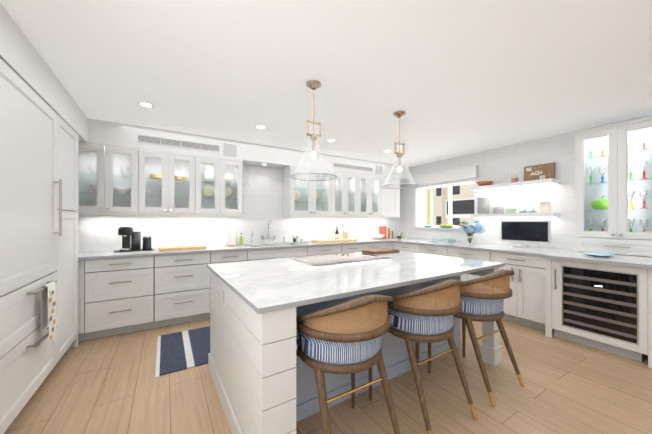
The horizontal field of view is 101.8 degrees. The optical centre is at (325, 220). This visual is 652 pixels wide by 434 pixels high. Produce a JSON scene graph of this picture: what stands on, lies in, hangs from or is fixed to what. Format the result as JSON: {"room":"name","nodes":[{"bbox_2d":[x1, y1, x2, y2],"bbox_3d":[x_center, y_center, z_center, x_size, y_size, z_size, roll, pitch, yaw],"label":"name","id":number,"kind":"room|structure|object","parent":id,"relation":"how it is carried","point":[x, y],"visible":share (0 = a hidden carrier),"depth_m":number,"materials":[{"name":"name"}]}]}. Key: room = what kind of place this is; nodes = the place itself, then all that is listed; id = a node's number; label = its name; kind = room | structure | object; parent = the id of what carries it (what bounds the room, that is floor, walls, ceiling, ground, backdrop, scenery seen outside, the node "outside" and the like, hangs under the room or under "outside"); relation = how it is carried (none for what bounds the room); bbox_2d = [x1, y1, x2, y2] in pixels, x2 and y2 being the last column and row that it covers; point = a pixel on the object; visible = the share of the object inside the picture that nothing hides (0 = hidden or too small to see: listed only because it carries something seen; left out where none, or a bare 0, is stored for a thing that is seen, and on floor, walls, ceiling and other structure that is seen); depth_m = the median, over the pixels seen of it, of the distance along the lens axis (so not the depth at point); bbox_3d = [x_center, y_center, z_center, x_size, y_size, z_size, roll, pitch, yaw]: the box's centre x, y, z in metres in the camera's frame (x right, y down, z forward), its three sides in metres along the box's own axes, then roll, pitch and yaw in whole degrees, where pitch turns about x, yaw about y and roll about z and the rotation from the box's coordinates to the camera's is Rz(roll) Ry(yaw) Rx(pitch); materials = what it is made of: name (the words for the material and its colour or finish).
{"room":"kitchen","nodes":[
{"label":"kitchen","id":0,"kind":"room"},
{"bbox_2d":[0,3,87,141],"bbox_3d":[-2.595,-1.040,2.171,0.654,0.283,2.295,0,0,-31],"label":"wall","id":1,"kind":"structure","parent":0,"point":[22,59],"depth_m":1.84,"materials":[{"name":"white paint"}]},
{"bbox_2d":[78,164,399,251],"bbox_3d":[-0.828,0.061,4.652,6.450,2.480,0.120,0,0,-31],"label":"wall","id":2,"kind":"structure","parent":0,"point":[262,196],"depth_m":4.31,"materials":[{"name":"tile"}]},
{"bbox_2d":[78,141,145,214],"bbox_3d":[-2.662,-0.481,3.275,0.710,0.840,0.324,0,0,-31],"label":"upper cabinet","id":3,"kind":"object","parent":2,"relation":"attached to","point":[110,161],"depth_m":3.26,"materials":[{"name":"white wood"}]},
{"bbox_2d":[87,165,96,174],"label":"dishes","id":4,"kind":"object","parent":3,"relation":"in","point":[87,165],"depth_m":3.18,"materials":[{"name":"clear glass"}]},
{"bbox_2d":[90,185,96,192],"label":"dishes","id":5,"kind":"object","parent":3,"relation":"in","point":[94,187],"depth_m":3.15,"materials":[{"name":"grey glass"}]},
{"bbox_2d":[114,187,130,194],"label":"dishes","id":6,"kind":"object","parent":3,"relation":"in","point":[125,191],"depth_m":3.30,"materials":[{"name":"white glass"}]},
{"bbox_2d":[121,166,128,176],"label":"dishes","id":7,"kind":"object","parent":3,"relation":"in","point":[122,167],"depth_m":3.39,"materials":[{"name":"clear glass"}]},
{"bbox_2d":[146,149,201,215],"bbox_3d":[-2.142,-0.480,3.590,0.766,0.840,0.324,0,0,-31],"label":"upper cabinet","id":8,"kind":"object","parent":2,"relation":"attached to","point":[168,164],"depth_m":3.60,"materials":[{"name":"white wood"}]},
{"bbox_2d":[150,174,161,179],"label":"dishes","id":9,"kind":"object","parent":8,"relation":"in","point":[157,176],"depth_m":3.47,"materials":[{"name":"gold metal"}]},
{"bbox_2d":[174,176,185,180],"label":"dishes","id":10,"kind":"object","parent":8,"relation":"in","point":[175,178],"depth_m":3.62,"materials":[{"name":"gold metal"}]},
{"bbox_2d":[202,155,242,216],"bbox_3d":[-1.623,-0.480,3.905,0.708,0.840,0.324,0,0,-31],"label":"upper cabinet","id":11,"kind":"object","parent":2,"relation":"attached to","point":[217,205],"depth_m":3.87,"materials":[{"name":"white wood"}]},
{"bbox_2d":[201,167,213,197],"label":"dishes","id":12,"kind":"object","parent":11,"relation":"in","point":[210,189],"depth_m":3.89,"materials":[{"name":"white ceramic"}]},
{"bbox_2d":[225,173,233,198],"label":"dishes","id":13,"kind":"object","parent":11,"relation":"in","point":[230,192],"depth_m":4.05,"materials":[{"name":"beige ceramic"}]},
{"bbox_2d":[283,165,293,216],"bbox_3d":[-0.994,-0.479,4.285,0.901,0.840,0.324,0,0,-31],"label":"upper cabinet","id":14,"kind":"object","parent":2,"relation":"attached to","point":[288,183],"depth_m":4.40,"materials":[{"name":"white wood"}]},
{"bbox_2d":[294,166,337,216],"bbox_3d":[-0.296,-0.479,4.708,0.874,0.840,0.324,0,0,-31],"label":"upper cabinet","id":15,"kind":"object","parent":2,"relation":"attached to","point":[306,206],"depth_m":4.76,"materials":[{"name":"white wood"}]},
{"bbox_2d":[295,191,299,200],"label":"dishes","id":16,"kind":"object","parent":15,"relation":"in","point":[297,193],"depth_m":4.69,"materials":[{"name":"beige ceramic"}]},
{"bbox_2d":[338,171,361,216],"bbox_3d":[0.274,-0.478,5.054,0.721,0.840,0.324,0,0,-31],"label":"upper cabinet","id":17,"kind":"object","parent":2,"relation":"attached to","point":[353,191],"depth_m":5.05,"materials":[{"name":"white wood"}]},
{"bbox_2d":[362,174,385,216],"bbox_3d":[0.779,-0.478,5.360,0.720,0.840,0.324,0,0,-31],"label":"upper cabinet","id":18,"kind":"object","parent":2,"relation":"attached to","point":[374,203],"depth_m":5.37,"materials":[{"name":"white wood"}]},
{"bbox_2d":[386,177,399,216],"bbox_3d":[1.234,-0.478,5.635,0.604,0.840,0.324,0,0,-31],"label":"upper cabinet","id":19,"kind":"object","parent":2,"relation":"attached to","point":[392,195],"depth_m":5.56,"materials":[{"name":"white wood"}]},
{"bbox_2d":[88,118,409,180],"bbox_3d":[-0.524,-1.042,4.589,5.396,0.274,0.305,0,0,-31],"label":"soffit","id":20,"kind":"structure","parent":0,"point":[120,134],"depth_m":3.90,"materials":[{"name":"white paint"}]},
{"bbox_2d":[137,134,219,151],"bbox_3d":[-1.936,-1.025,3.549,0.974,0.104,0.009,0,0,-31],"label":"air vent grille","id":21,"kind":"object","parent":20,"relation":"attached to","point":[149,139],"visible":1,"depth_m":3.52,"materials":[{"name":"grey metal"}]},
{"bbox_2d":[224,143,235,156],"bbox_3d":[-1.403,-1.025,3.875,0.180,0.180,0.006,0,0,-31],"label":"speaker","id":22,"kind":"object","parent":20,"relation":"attached to","point":[229,149],"visible":1,"depth_m":3.87},
{"bbox_2d":[333,162,372,171],"bbox_3d":[0.531,-1.008,5.044,0.944,0.094,0.009,0,0,-31],"label":"air vent grille","id":23,"kind":"object","parent":20,"relation":"attached to","point":[351,167],"visible":1,"depth_m":5.02,"materials":[{"name":"grey metal"}]},
{"bbox_2d":[376,165,381,174],"bbox_3d":[1.078,-1.023,5.377,0.180,0.180,0.006,0,0,-31],"label":"speaker","id":24,"kind":"object","parent":20,"relation":"attached to","point":[378,169],"visible":1,"depth_m":5.37},
{"bbox_2d":[0,0,651,166],"bbox_3d":[2.088,-1.212,2.059,8.750,0.060,7.580,0,0,-31],"label":"ceiling","id":25,"kind":"structure","parent":0,"point":[453,78],"depth_m":2.05,"materials":[{"name":"white paint"}]},
{"bbox_2d":[138,102,153,107],"bbox_3d":[-1.841,-1.179,2.707,0.134,0.004,0.134,0,0,32],"label":"recessed light","id":26,"kind":"object","parent":25,"relation":"in","point":[146,104],"depth_m":2.70,"materials":[{"name":"white ceramic"}]},
{"bbox_2d":[255,125,265,128],"bbox_3d":[-0.825,-1.178,3.345,0.134,0.004,0.134,0,0,32],"label":"recessed light","id":27,"kind":"object","parent":25,"relation":"in","point":[257,126],"depth_m":3.33,"materials":[{"name":"white ceramic"}]},
{"bbox_2d":[290,80,336,180],"bbox_3d":[-0.107,-0.775,2.295,0.404,0.812,0.404,0,0,-31],"label":"pendant light","id":28,"kind":"object","parent":25,"relation":"hanging from","point":[312,85],"visible":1,"depth_m":2.28,"materials":[{"name":"clear glass"}]},
{"bbox_2d":[381,111,418,188],"bbox_3d":[0.811,-0.774,2.922,0.404,0.812,0.404,0,0,-31],"label":"pendant light","id":29,"kind":"object","parent":25,"relation":"hanging from","point":[398,115],"visible":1,"depth_m":2.90,"materials":[{"name":"clear glass"}]},
{"bbox_2d":[4,318,651,433],"bbox_3d":[2.088,1.328,2.056,8.750,0.060,7.580,0,0,-31],"label":"floor","id":30,"kind":"structure","parent":0,"point":[111,384],"depth_m":1.95,"materials":[{"name":"brown wood"}]},
{"bbox_2d":[0,58,63,433],"bbox_3d":[-2.277,0.202,1.649,0.648,2.190,1.064,0,0,-31],"label":"built-in refrigerator","id":31,"kind":"object","parent":30,"relation":"on","point":[39,157],"depth_m":1.74,"materials":[{"name":"grey wood"}]},
{"bbox_2d":[41,282,56,343],"bbox_3d":[-2.018,0.670,1.932,0.044,0.416,0.150,0,0,-31],"label":"hanging towel","id":32,"kind":"object","parent":31,"relation":"hanging from","point":[48,308],"visible":0.96,"depth_m":1.93,"materials":[{"name":"white fabric"}]},
{"bbox_2d":[64,121,78,352],"bbox_3d":[-2.659,0.203,2.277,0.644,2.190,0.713,0,0,-31],"label":"tall cabinet","id":33,"kind":"object","parent":30,"relation":"on","point":[71,138],"depth_m":2.55,"materials":[{"name":"grey wood"}]},
{"bbox_2d":[78,261,85,340],"bbox_3d":[-3.005,0.856,2.891,0.678,0.886,0.624,0,0,-31],"label":"base cabinet","id":34,"kind":"object","parent":30,"relation":"on","point":[81,264],"depth_m":2.79,"materials":[{"name":"grey wood"}]},
{"bbox_2d":[86,257,153,339],"bbox_3d":[-2.451,0.857,3.226,0.617,0.886,0.624,0,0,-31],"label":"base cabinet","id":35,"kind":"object","parent":30,"relation":"on","point":[119,290],"depth_m":2.96,"materials":[{"name":"grey wood"}]},
{"bbox_2d":[78,237,413,260],"bbox_3d":[-0.707,0.400,4.267,6.034,0.030,0.656,0,0,-31],"label":"countertop","id":36,"kind":"structure","parent":35,"relation":"on","point":[89,255],"depth_m":3.59,"materials":[{"name":"white stone"}]},
{"bbox_2d":[114,227,153,251],"bbox_3d":[-2.413,0.231,3.341,0.400,0.305,0.200,0,0,-31],"label":"coffee machine","id":37,"kind":"object","parent":36,"relation":"on","point":[131,240],"visible":1,"depth_m":3.34,"materials":[{"name":"black plastic"}]},
{"bbox_2d":[226,223,236,245],"bbox_3d":[-1.414,0.211,3.970,0.149,0.346,0.149,0,0,-40],"label":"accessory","id":38,"kind":"object","parent":36,"relation":"on","point":[232,238],"depth_m":3.92,"materials":[{"name":"white"}]},
{"bbox_2d":[239,233,242,244],"bbox_3d":[-1.331,0.291,4.160,0.060,0.186,0.060,0,0,14],"label":"accessory","id":39,"kind":"object","parent":36,"relation":"on","point":[241,238],"depth_m":4.14,"materials":[{"name":"green glass"}]},
{"bbox_2d":[251,220,284,243],"bbox_3d":[-0.922,0.187,4.353,0.598,0.394,0.205,0,0,-31],"label":"faucet","id":40,"kind":"object","parent":36,"relation":"on","point":[262,237],"visible":1,"depth_m":4.39,"materials":[{"name":"silver metal"}]},
{"bbox_2d":[289,235,307,242],"bbox_3d":[-0.464,0.322,4.580,0.300,0.125,0.160,0,0,-31],"label":"accessory","id":41,"kind":"object","parent":36,"relation":"on","point":[295,238],"depth_m":4.54,"materials":[{"name":"white ceramic"}]},
{"bbox_2d":[335,223,348,238],"label":"bottles","id":42,"kind":"object","parent":36,"relation":"on","point":[345,234],"depth_m":5.13,"materials":[{"name":"yellow glass"}]},
{"bbox_2d":[371,226,402,238],"label":"books","id":43,"kind":"object","parent":36,"relation":"on","point":[385,232],"depth_m":5.60,"materials":[{"name":"red paper"}]},
{"bbox_2d":[155,326,210,377],"bbox_3d":[-0.973,1.293,2.961,1.550,0.012,0.900,0,0,-31],"label":"rug","id":44,"kind":"object","parent":30,"relation":"on","point":[180,351],"visible":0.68,"depth_m":2.62,"materials":[{"name":"blue fabric"}]},
{"bbox_2d":[154,253,217,327],"bbox_3d":[-1.897,0.857,3.562,0.679,0.886,0.624,0,0,-31],"label":"base cabinet","id":45,"kind":"object","parent":30,"relation":"on","point":[181,280],"depth_m":3.28,"materials":[{"name":"grey wood"}]},
{"bbox_2d":[218,249,253,262],"bbox_3d":[-1.430,0.858,3.844,0.538,0.886,0.624,0,0,-31],"label":"base cabinet","id":46,"kind":"object","parent":30,"relation":"on","point":[243,254],"depth_m":3.62,"materials":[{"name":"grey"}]},
{"bbox_2d":[254,245,313,260],"bbox_3d":[-0.852,0.858,4.194,1.067,0.886,0.624,0,0,-31],"label":"base cabinet","id":47,"kind":"object","parent":30,"relation":"on","point":[259,254],"depth_m":3.94,"materials":[{"name":"grey wood"}]},
{"bbox_2d":[314,245,345,255],"bbox_3d":[-0.172,0.858,4.606,0.777,0.886,0.624,0,0,-31],"label":"base cabinet","id":48,"kind":"object","parent":30,"relation":"on","point":[318,249],"depth_m":4.37,"materials":[{"name":"grey wood"}]},
{"bbox_2d":[296,294,399,433],"bbox_3d":[0.097,0.836,1.504,0.556,0.931,0.552,0,0,-31],"label":"stool","id":49,"kind":"object","parent":30,"relation":"on","point":[343,338],"visible":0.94,"depth_m":1.31,"materials":[{"name":"brown wood"}]},
{"bbox_2d":[207,266,502,433],"bbox_3d":[0.286,0.859,2.374,2.268,0.879,1.378,0,0,-33],"label":"kitchen island","id":50,"kind":"object","parent":30,"relation":"on","point":[263,375],"depth_m":1.67,"materials":[{"name":"white paint"}]},
{"bbox_2d":[207,250,504,309],"bbox_3d":[0.286,0.403,2.388,2.295,0.033,1.405,0,0,-33],"label":"island countertop","id":51,"kind":"structure","parent":50,"relation":"on","point":[267,284],"depth_m":1.95,"materials":[{"name":"white stone"}]},
{"bbox_2d":[362,248,398,254],"bbox_3d":[0.669,0.378,3.238,0.410,0.031,0.230,0,0,-33],"label":"cutting board","id":52,"kind":"object","parent":51,"relation":"on","point":[379,251],"visible":0.98,"depth_m":3.17,"materials":[{"name":"brown wood"}]},
{"bbox_2d":[346,245,365,252],"bbox_3d":[0.302,0.859,4.894,0.587,0.886,0.624,0,0,-31],"label":"base cabinet","id":53,"kind":"object","parent":30,"relation":"on","point":[349,248],"depth_m":4.65,"materials":[{"name":"grey wood"}]},
{"bbox_2d":[366,241,385,249],"bbox_3d":[0.719,0.859,5.146,0.642,0.886,0.624,0,0,-31],"label":"base cabinet","id":54,"kind":"object","parent":30,"relation":"on","point":[381,244],"depth_m":4.92,"materials":[{"name":"grey wood"}]},
{"bbox_2d":[386,241,393,248],"bbox_3d":[1.049,0.859,5.302,0.208,0.886,0.699,0,0,-31],"label":"base cabinet","id":55,"kind":"object","parent":30,"relation":"on","point":[389,244],"depth_m":5.07,"materials":[{"name":"grey wood"}]},
{"bbox_2d":[394,241,413,251],"bbox_3d":[1.821,0.859,5.049,0.894,0.886,0.728,0,0,-31],"label":"base cabinet","id":56,"kind":"object","parent":30,"relation":"on","point":[398,245],"depth_m":4.87,"materials":[{"name":"grey wood"}]},
{"bbox_2d":[367,279,477,433],"bbox_3d":[0.657,0.836,1.843,0.556,0.931,0.552,0,0,-31],"label":"stool","id":57,"kind":"object","parent":30,"relation":"on","point":[416,317],"visible":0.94,"depth_m":1.65,"materials":[{"name":"brown wood"}]},
{"bbox_2d":[414,245,441,255],"bbox_3d":[2.118,0.858,4.559,0.894,0.886,0.672,0,0,-31],"label":"base cabinet","id":58,"kind":"object","parent":30,"relation":"on","point":[426,249],"depth_m":4.37,"materials":[{"name":"grey wood"}]},
{"bbox_2d":[442,249,481,285],"bbox_3d":[2.422,0.858,4.057,0.894,0.886,0.757,0,0,-31],"label":"base cabinet","id":59,"kind":"object","parent":30,"relation":"on","point":[475,254],"depth_m":3.84,"materials":[{"name":"grey wood"}]},
{"bbox_2d":[427,269,524,406],"bbox_3d":[1.217,0.837,2.183,0.556,0.931,0.552,0,0,-31],"label":"stool","id":60,"kind":"object","parent":30,"relation":"on","point":[482,304],"visible":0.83,"depth_m":1.99,"materials":[{"name":"brown wood"}]},
{"bbox_2d":[482,253,537,328],"bbox_3d":[2.733,0.857,3.544,0.894,0.886,0.696,0,0,-31],"label":"base cabinet","id":61,"kind":"object","parent":30,"relation":"on","point":[522,308],"depth_m":3.25,"materials":[{"name":"grey wood"}]},
{"bbox_2d":[538,253,651,367],"bbox_3d":[3.064,0.856,2.916,0.978,0.886,0.849,0,0,-31],"label":"wine cooler","id":62,"kind":"object","parent":30,"relation":"on","point":[600,303],"depth_m":2.62,"materials":[{"name":"grey wood"}]},
{"bbox_2d":[402,238,651,268],"bbox_3d":[2.426,0.435,3.899,1.056,0.101,3.220,0,0,-31],"label":"countertop","id":63,"kind":"structure","parent":62,"relation":"on","point":[639,262],"depth_m":3.16,"materials":[{"name":"white stone"}]},
{"bbox_2d":[431,238,456,242],"bbox_3d":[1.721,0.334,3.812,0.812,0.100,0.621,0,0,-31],"label":"tray","id":64,"kind":"object","parent":63,"relation":"on","point":[451,240],"depth_m":4.65,"materials":[{"name":"blue"}]},
{"bbox_2d":[452,221,486,243],"bbox_3d":[2.334,0.194,4.273,0.544,0.382,0.560,0,0,-31],"label":"vase","id":65,"kind":"object","parent":63,"relation":"on","point":[473,227],"visible":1,"depth_m":4.15,"materials":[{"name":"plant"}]},
{"bbox_2d":[500,220,550,247],"bbox_3d":[2.864,0.192,3.837,0.160,0.384,0.620,0,0,-31],"label":"television","id":66,"kind":"object","parent":63,"relation":"on","point":[523,232],"visible":1,"depth_m":3.80,"materials":[{"name":"white"}]},
{"bbox_2d":[583,252,615,256],"bbox_3d":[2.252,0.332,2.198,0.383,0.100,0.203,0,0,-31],"label":"plate","id":67,"kind":"object","parent":63,"relation":"on","point":[598,254],"depth_m":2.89,"materials":[{"name":"blue"}]},
{"bbox_2d":[575,117,651,256],"bbox_3d":[3.372,-0.346,3.029,0.340,1.459,0.710,0,0,-31],"label":"display cabinet","id":68,"kind":"object","parent":63,"relation":"on","point":[615,236],"visible":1,"depth_m":3.01,"materials":[{"name":"white wood"}]},
{"bbox_2d":[587,131,651,231],"bbox_3d":[3.400,-0.381,3.045,0.180,1.130,0.574,0,0,-31],"label":"stemware","id":69,"kind":"object","parent":68,"relation":"in","point":[600,204],"depth_m":2.96,"materials":[{"name":"blue"}]},
{"bbox_2d":[400,114,651,248],"bbox_3d":[2.872,0.061,4.479,0.300,2.480,4.010,0,0,-31],"label":"wall","id":70,"kind":"structure","parent":0,"point":[514,160],"depth_m":4.05,"materials":[{"name":"paint"}]},
{"bbox_2d":[410,165,478,229],"bbox_3d":[2.361,-0.378,5.228,0.400,1.120,1.422,0,0,-31],"label":"window","id":71,"kind":"structure","parent":70,"relation":"in","point":[449,179],"depth_m":5.28,"materials":[{"name":"white glass"}]},
{"bbox_2d":[438,224,453,227],"bbox_3d":[2.366,0.114,5.219,0.176,0.065,0.320,0,0,-34],"label":"plate","id":72,"kind":"object","parent":71,"relation":"on","point":[445,226],"depth_m":5.17,"materials":[{"name":"teal"}]},
{"bbox_2d":[471,213,559,217],"bbox_3d":[2.813,-0.071,4.025,0.268,0.058,1.095,0,0,-31],"label":"floating shelf","id":73,"kind":"object","parent":70,"relation":"attached to","point":[513,215],"visible":0.98,"depth_m":3.87,"materials":[{"name":"white wood"}]},
{"bbox_2d":[477,196,550,213],"bbox_3d":[2.808,-0.251,4.044,0.173,0.300,0.982,0,0,-31],"label":"decor","id":74,"kind":"object","parent":73,"relation":"on","point":[482,204],"visible":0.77,"depth_m":4.13,"materials":[{"name":"white ceramic"}]},
{"bbox_2d":[471,178,559,190],"bbox_3d":[2.813,-0.526,4.026,0.268,0.058,1.095,0,0,-31],"label":"floating shelf","id":75,"kind":"object","parent":70,"relation":"attached to","point":[549,181],"visible":1,"depth_m":3.87,"materials":[{"name":"white wood"}]},
{"bbox_2d":[476,181,492,185],"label":"decor","id":76,"kind":"object","parent":75,"relation":"on","point":[482,183],"depth_m":4.28,"materials":[{"name":"orange wood"}]},
{"bbox_2d":[499,172,518,182],"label":"decor","id":77,"kind":"object","parent":75,"relation":"on","point":[514,179],"depth_m":3.97,"materials":[{"name":"orange ceramic"}]},
{"bbox_2d":[524,162,554,180],"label":"decor","id":78,"kind":"object","parent":75,"relation":"on","point":[547,170],"depth_m":3.78,"materials":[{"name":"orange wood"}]},
{"label":"outside","id":79,"kind":"structure","parent":0,"visible":0},
{"bbox_2d":[427,183,473,225],"bbox_3d":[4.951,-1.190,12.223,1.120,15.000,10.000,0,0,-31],"label":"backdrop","id":80,"kind":"structure","parent":79,"point":[444,212],"depth_m":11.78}
]}

